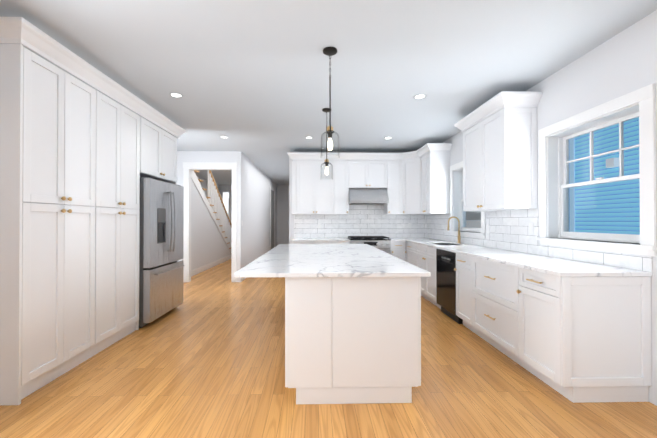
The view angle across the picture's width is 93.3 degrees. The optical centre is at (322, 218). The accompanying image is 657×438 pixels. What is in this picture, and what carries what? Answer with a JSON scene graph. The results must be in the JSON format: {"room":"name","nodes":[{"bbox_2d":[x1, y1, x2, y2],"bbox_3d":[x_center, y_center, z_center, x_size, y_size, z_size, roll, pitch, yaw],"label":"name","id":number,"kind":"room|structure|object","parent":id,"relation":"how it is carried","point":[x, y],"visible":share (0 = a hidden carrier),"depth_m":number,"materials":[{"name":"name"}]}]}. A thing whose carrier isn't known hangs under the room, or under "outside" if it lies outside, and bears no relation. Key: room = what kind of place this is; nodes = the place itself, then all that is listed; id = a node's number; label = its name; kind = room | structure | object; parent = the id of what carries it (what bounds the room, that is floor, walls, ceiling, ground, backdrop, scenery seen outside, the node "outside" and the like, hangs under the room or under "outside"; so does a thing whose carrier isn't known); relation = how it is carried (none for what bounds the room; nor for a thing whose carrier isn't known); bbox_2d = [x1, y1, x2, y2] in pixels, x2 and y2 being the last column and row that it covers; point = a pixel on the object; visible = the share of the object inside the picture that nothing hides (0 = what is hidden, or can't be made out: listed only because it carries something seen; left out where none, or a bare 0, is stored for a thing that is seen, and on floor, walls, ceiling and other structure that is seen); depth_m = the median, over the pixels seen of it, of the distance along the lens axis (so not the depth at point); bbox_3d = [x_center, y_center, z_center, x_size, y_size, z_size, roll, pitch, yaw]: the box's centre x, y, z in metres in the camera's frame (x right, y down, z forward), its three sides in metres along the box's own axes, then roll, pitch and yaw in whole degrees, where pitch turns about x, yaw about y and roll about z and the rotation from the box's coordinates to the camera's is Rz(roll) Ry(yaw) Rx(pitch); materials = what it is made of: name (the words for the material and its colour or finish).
{"room":"kitchen","nodes":[
{"label":"kitchen","id":0,"kind":"room"},
{"bbox_2d":[144,105,179,184],"bbox_3d":[-2.560,-0.942,4.107,0.847,0.795,0.950,0,0,-1],"label":"upper cabinet","id":1,"kind":"object","parent":0,"relation":"attached to","point":[160,145],"depth_m":4.07,"materials":[{"name":"white wood"}]},
{"bbox_2d":[197,177,218,221],"bbox_3d":[-4.137,-0.032,9.465,0.120,2.720,5.880,0,0,-1],"label":"wall","id":2,"kind":"structure","parent":0,"point":[204,184],"depth_m":11.00,"materials":[{"name":"white paint"}]},
{"bbox_2d":[191,179,230,270],"bbox_3d":[-3.090,-0.036,8.613,0.120,2.718,4.128,0,0,-1],"label":"wall","id":3,"kind":"structure","parent":0,"point":[208,244],"depth_m":7.79,"materials":[{"name":"white paint"}]},
{"bbox_2d":[191,255,230,276],"bbox_3d":[-3.023,1.256,8.610,0.013,0.135,4.120,0,0,-1],"label":"baseboard","id":4,"kind":"structure","parent":3,"relation":"attached to","point":[205,267],"depth_m":8.27,"materials":[{"name":"white paint"}]},
{"bbox_2d":[219,185,288,244],"bbox_3d":[-0.960,-0.013,12.531,7.000,2.720,0.120,0,0,-1],"label":"wall","id":5,"kind":"structure","parent":0,"point":[282,214],"depth_m":12.46,"materials":[{"name":"white paint"}]},
{"bbox_2d":[221,191,231,220],"bbox_3d":[-3.368,0.121,12.396,1.320,2.450,0.045,0,0,-1],"label":"front door","id":6,"kind":"structure","parent":5,"relation":"in","point":[227,200],"depth_m":12.38,"materials":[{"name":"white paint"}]},
{"bbox_2d":[242,153,276,267],"bbox_3d":[-1.825,-0.032,9.513,0.120,2.720,5.880,0,0,-1],"label":"wall","id":7,"kind":"structure","parent":0,"point":[257,182],"depth_m":8.04,"materials":[{"name":"white paint"}]},
{"bbox_2d":[270,186,274,249],"bbox_3d":[-1.788,0.103,11.128,0.019,2.470,1.050,0,0,-1],"label":"door frame","id":8,"kind":"structure","parent":7,"relation":"attached to","point":[272,217],"depth_m":11.14,"materials":[{"name":"white paint"}]},
{"bbox_2d":[176,151,426,270],"bbox_3d":[-0.416,-0.050,6.542,5.240,2.720,0.120,0,0,-1],"label":"wall","id":9,"kind":"structure","parent":0,"point":[209,156],"depth_m":6.46,"materials":[{"name":"white paint"}]},
{"bbox_2d":[183,162,236,281],"bbox_3d":[-2.330,0.068,6.491,1.118,2.485,0.143,0,0,-1],"label":"door frame","id":10,"kind":"structure","parent":9,"relation":"attached to","point":[188,167],"depth_m":6.43,"materials":[{"name":"white paint"}]},
{"bbox_2d":[295,153,338,214],"bbox_3d":[-0.118,-0.693,6.316,0.805,1.204,0.347,0,0,-1],"label":"upper cabinet","id":11,"kind":"object","parent":9,"relation":"attached to","point":[314,194],"depth_m":6.15,"materials":[{"name":"white wood"}]},
{"bbox_2d":[339,153,350,214],"bbox_3d":[0.373,-0.693,6.326,0.416,1.204,0.347,0,0,-1],"label":"upper cabinet","id":12,"kind":"object","parent":9,"relation":"attached to","point":[344,166],"depth_m":6.16,"materials":[{"name":"white wood"}]},
{"bbox_2d":[294,205,425,236],"bbox_3d":[0.790,0.045,6.500,2.760,0.698,0.008,0,0,-1],"label":"backsplash","id":13,"kind":"structure","parent":9,"relation":"attached to","point":[361,220],"depth_m":6.50,"materials":[{"name":"tile"}]},
{"bbox_2d":[351,153,382,187],"bbox_3d":[0.905,-0.957,6.338,0.764,0.677,0.347,0,0,-1],"label":"upper cabinet","id":14,"kind":"object","parent":9,"relation":"attached to","point":[368,173],"depth_m":6.17,"materials":[{"name":"white wood"}]},
{"bbox_2d":[349,188,388,204],"bbox_3d":[0.906,-0.459,6.260,0.760,0.317,0.497,0,0,-1],"label":"range hood","id":15,"kind":"object","parent":9,"relation":"attached to","point":[368,196],"visible":1,"depth_m":6.09,"materials":[{"name":"silver metal"}]},
{"bbox_2d":[383,153,398,214],"bbox_3d":[1.437,-0.693,6.326,0.418,1.204,0.390,0,0,-1],"label":"upper cabinet","id":16,"kind":"object","parent":9,"relation":"attached to","point":[390,160],"depth_m":6.18,"materials":[{"name":"white wood"}]},
{"bbox_2d":[399,151,418,214],"bbox_3d":[1.876,-0.694,6.196,0.669,1.204,0.668,0,0,-1],"label":"upper cabinet","id":17,"kind":"object","parent":9,"relation":"attached to","point":[414,183],"depth_m":6.08,"materials":[{"name":"white wood"}]},
{"bbox_2d":[0,259,656,437],"bbox_3d":[-0.794,1.348,4.515,7.000,0.100,16.500,0,0,-1],"label":"floor","id":18,"kind":"structure","parent":0,"point":[205,358],"depth_m":2.27,"materials":[{"name":"brown wood"}]},
{"bbox_2d":[0,21,103,404],"bbox_3d":[-2.527,-0.031,2.542,0.849,2.636,0.811,0,0,-1],"label":"tall cabinet","id":19,"kind":"object","parent":18,"relation":"on","point":[78,159],"depth_m":2.37,"materials":[{"name":"white wood"}]},
{"bbox_2d":[104,77,143,348],"bbox_3d":[-2.542,-0.027,3.222,0.847,2.636,0.810,0,0,-1],"label":"tall cabinet","id":20,"kind":"object","parent":18,"relation":"on","point":[123,128],"depth_m":3.27,"materials":[{"name":"white wood"}]},
{"bbox_2d":[139,177,184,327],"bbox_3d":[-2.447,0.401,4.101,0.971,1.790,0.920,0,0,-1],"label":"refrigerator","id":21,"kind":"object","parent":18,"relation":"on","point":[161,265],"visible":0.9,"depth_m":3.87,"materials":[{"name":"silver metal"}]},
{"bbox_2d":[191,170,231,251],"bbox_3d":[-3.533,-0.029,8.866,1.056,2.706,3.884,0,0,-1],"label":"staircase","id":22,"kind":"structure","parent":18,"relation":"on","point":[224,225],"depth_m":8.87,"materials":[{"name":"white paint"}]},
{"bbox_2d":[292,241,339,243],"bbox_3d":[-0.147,0.866,6.165,0.863,0.884,0.628,0,0,-1],"label":"base cabinet","id":23,"kind":"object","parent":18,"relation":"on","point":[293,242],"depth_m":5.86,"materials":[{"name":"white"}]},
{"bbox_2d":[340,241,349,243],"bbox_3d":[0.342,0.866,6.176,0.350,0.884,0.628,0,0,-1],"label":"base cabinet","id":24,"kind":"object","parent":18,"relation":"on","point":[341,242],"depth_m":5.87,"materials":[{"name":"white wood"}]},
{"bbox_2d":[278,276,429,403],"bbox_3d":[0.190,0.850,3.455,1.015,0.884,2.604,0,0,-1],"label":"kitchen island","id":25,"kind":"object","parent":18,"relation":"on","point":[352,323],"depth_m":2.15,"materials":[{"name":"painted wood"},{"name":"quartz marble"}]},
{"bbox_2d":[234,244,429,277],"bbox_3d":[0.044,0.391,3.455,1.350,0.030,2.664,0,0,-1],"label":"island countertop","id":26,"kind":"structure","parent":25,"relation":"on","point":[284,259],"depth_m":2.59,"materials":[{"name":"white stone"}]},
{"bbox_2d":[348,236,390,254],"bbox_3d":[0.904,0.830,6.121,0.766,0.957,0.666,0,0,-1],"label":"range","id":27,"kind":"object","parent":18,"relation":"on","point":[382,243],"visible":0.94,"depth_m":5.86,"materials":[{"name":"silver metal"}]},
{"bbox_2d":[390,241,405,260],"bbox_3d":[1.432,0.866,6.198,0.287,0.884,0.628,0,0,-1],"label":"base cabinet","id":28,"kind":"object","parent":18,"relation":"on","point":[398,248],"depth_m":5.89,"materials":[{"name":"white wood"}]},
{"bbox_2d":[405,242,436,263],"bbox_3d":[1.908,0.863,5.577,0.628,0.884,0.622,0,0,-1],"label":"base cabinet","id":29,"kind":"object","parent":18,"relation":"on","point":[413,250],"depth_m":5.23,"materials":[{"name":"white"}]},
{"bbox_2d":[413,258,440,308],"bbox_3d":[1.923,0.990,4.863,0.628,0.620,0.920,0,0,-1],"label":"base cabinet","id":30,"kind":"object","parent":18,"relation":"on","point":[428,284],"depth_m":4.75,"materials":[{"name":"white wood"}]},
{"bbox_2d":[436,249,462,323],"bbox_3d":[1.922,0.856,4.104,0.605,0.880,0.592,0,0,-1],"label":"dishwasher","id":31,"kind":"object","parent":18,"relation":"on","point":[445,282],"visible":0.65,"depth_m":4.05,"materials":[{"name":"black metal"}]},
{"bbox_2d":[454,253,468,328],"bbox_3d":[1.949,0.851,3.604,0.628,0.884,0.400,0,0,-1],"label":"base cabinet","id":32,"kind":"object","parent":18,"relation":"on","point":[462,261],"depth_m":3.65,"materials":[{"name":"white wood"}]},
{"bbox_2d":[469,256,516,362],"bbox_3d":[1.962,0.847,3.014,0.628,0.884,0.896,0,0,-1],"label":"base cabinet","id":33,"kind":"object","parent":18,"relation":"on","point":[492,285],"depth_m":2.99,"materials":[{"name":"white wood"}]},
{"bbox_2d":[517,267,651,402],"bbox_3d":[1.974,0.843,2.390,0.628,0.884,0.470,0,0,-1],"label":"base cabinet","id":34,"kind":"object","parent":18,"relation":"on","point":[579,339],"depth_m":2.17,"materials":[{"name":"white wood"}]},
{"bbox_2d":[292,238,651,276],"bbox_3d":[0.852,0.397,4.314,2.793,0.030,4.378,0,0,-1],"label":"countertop","id":35,"kind":"structure","parent":34,"relation":"on","point":[559,267],"depth_m":2.79,"materials":[{"name":"stone"}]},
{"bbox_2d":[432,243,457,244],"bbox_3d":[1.925,0.516,4.846,0.386,0.238,0.636,0,0,-1],"label":"sink","id":36,"kind":"object","parent":35,"relation":"in","point":[444,244],"visible":0.04,"depth_m":5.15,"materials":[{"name":"silver metal"}]},
{"bbox_2d":[447,216,460,242],"bbox_3d":[2.085,0.172,4.895,0.212,0.426,0.088,0,0,-1],"label":"faucet","id":37,"kind":"object","parent":35,"relation":"on","point":[459,237],"visible":1,"depth_m":4.90,"materials":[{"name":"gold metal"}]},
{"bbox_2d":[0,0,656,184],"bbox_3d":[-0.794,-1.472,4.532,7.000,0.100,16.500,0,0,-1],"label":"ceiling","id":38,"kind":"structure","parent":0,"point":[249,79],"depth_m":2.75,"materials":[{"name":"white paint"}]},
{"bbox_2d":[169,92,182,97],"bbox_3d":[-1.685,-1.425,3.573,0.150,0.004,0.150,0,0,-1],"label":"recessed light","id":39,"kind":"object","parent":38,"relation":"in","point":[175,95],"visible":1,"depth_m":3.58,"materials":[{"name":"white paint"}]},
{"bbox_2d":[321,108,332,178],"bbox_3d":[0.056,-0.969,4.036,0.164,0.910,0.164,0,0,-1],"label":"pendant light","id":40,"kind":"object","parent":38,"relation":"hanging from","point":[326,162],"visible":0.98,"depth_m":4.02,"materials":[{"name":"grey"}]},
{"bbox_2d":[320,46,339,156],"bbox_3d":[0.065,-0.978,2.636,0.164,0.910,0.164,0,0,-1],"label":"pendant light","id":41,"kind":"object","parent":38,"relation":"hanging from","point":[329,51],"visible":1,"depth_m":2.62,"materials":[{"name":"grey metal"}]},
{"bbox_2d":[413,94,426,98],"bbox_3d":[1.135,-1.425,3.611,0.150,0.004,0.150,0,0,-1],"label":"recessed light","id":42,"kind":"object","parent":38,"relation":"in","point":[419,96],"visible":1,"depth_m":3.61,"materials":[{"name":"white paint"}]},
{"bbox_2d":[429,10,656,405],"bbox_3d":[2.406,-0.079,1.649,0.200,2.720,10.020,0,0,-1],"label":"wall","id":43,"kind":"structure","parent":0,"point":[622,63],"depth_m":2.50,"materials":[{"name":"white paint"}]},
{"bbox_2d":[419,143,450,214],"bbox_3d":[2.026,-0.697,5.686,0.390,1.204,0.571,0,0,-1],"label":"upper cabinet","id":44,"kind":"object","parent":43,"relation":"attached to","point":[434,167],"depth_m":5.40,"materials":[{"name":"white wood"}]},
{"bbox_2d":[448,161,485,238],"bbox_3d":[2.324,-0.321,4.830,0.252,1.193,1.124,0,0,-1],"label":"window","id":45,"kind":"structure","parent":43,"relation":"in","point":[456,191],"depth_m":5.27,"materials":[{"name":"white wood"}]},
{"bbox_2d":[454,91,542,210],"bbox_3d":[2.046,-0.709,3.740,0.430,1.205,1.096,0,0,-1],"label":"upper cabinet","id":46,"kind":"object","parent":43,"relation":"attached to","point":[500,160],"visible":1,"depth_m":3.31,"materials":[{"name":"white wood"}]},
{"bbox_2d":[426,209,652,271],"bbox_3d":[2.244,0.140,4.344,0.008,0.482,4.378,0,0,-1],"label":"backsplash","id":47,"kind":"structure","parent":43,"relation":"attached to","point":[508,229],"depth_m":3.52,"materials":[{"name":"tile"}]},
{"bbox_2d":[536,83,656,256],"bbox_3d":[2.369,-0.334,2.685,0.252,1.193,1.124,0,0,-1],"label":"window","id":48,"kind":"structure","parent":43,"relation":"in","point":[554,179],"depth_m":2.64,"materials":[{"name":"white wood"}]},
{"label":"outside","id":49,"kind":"structure","parent":0,"visible":0},
{"bbox_2d":[466,211,480,227],"bbox_3d":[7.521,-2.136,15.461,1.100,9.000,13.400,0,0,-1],"label":"window pane","id":50,"kind":"structure","parent":49,"point":[474,215],"depth_m":14.37,"materials":[{"name":"white"}]},
{"bbox_2d":[568,117,639,234],"bbox_3d":[4.850,-1.206,3.897,0.160,7.000,9.600,0,0,-1],"label":"window glass","id":51,"kind":"object","parent":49,"point":[603,193],"depth_m":5.28,"materials":[{"name":"blue"}]}
]}

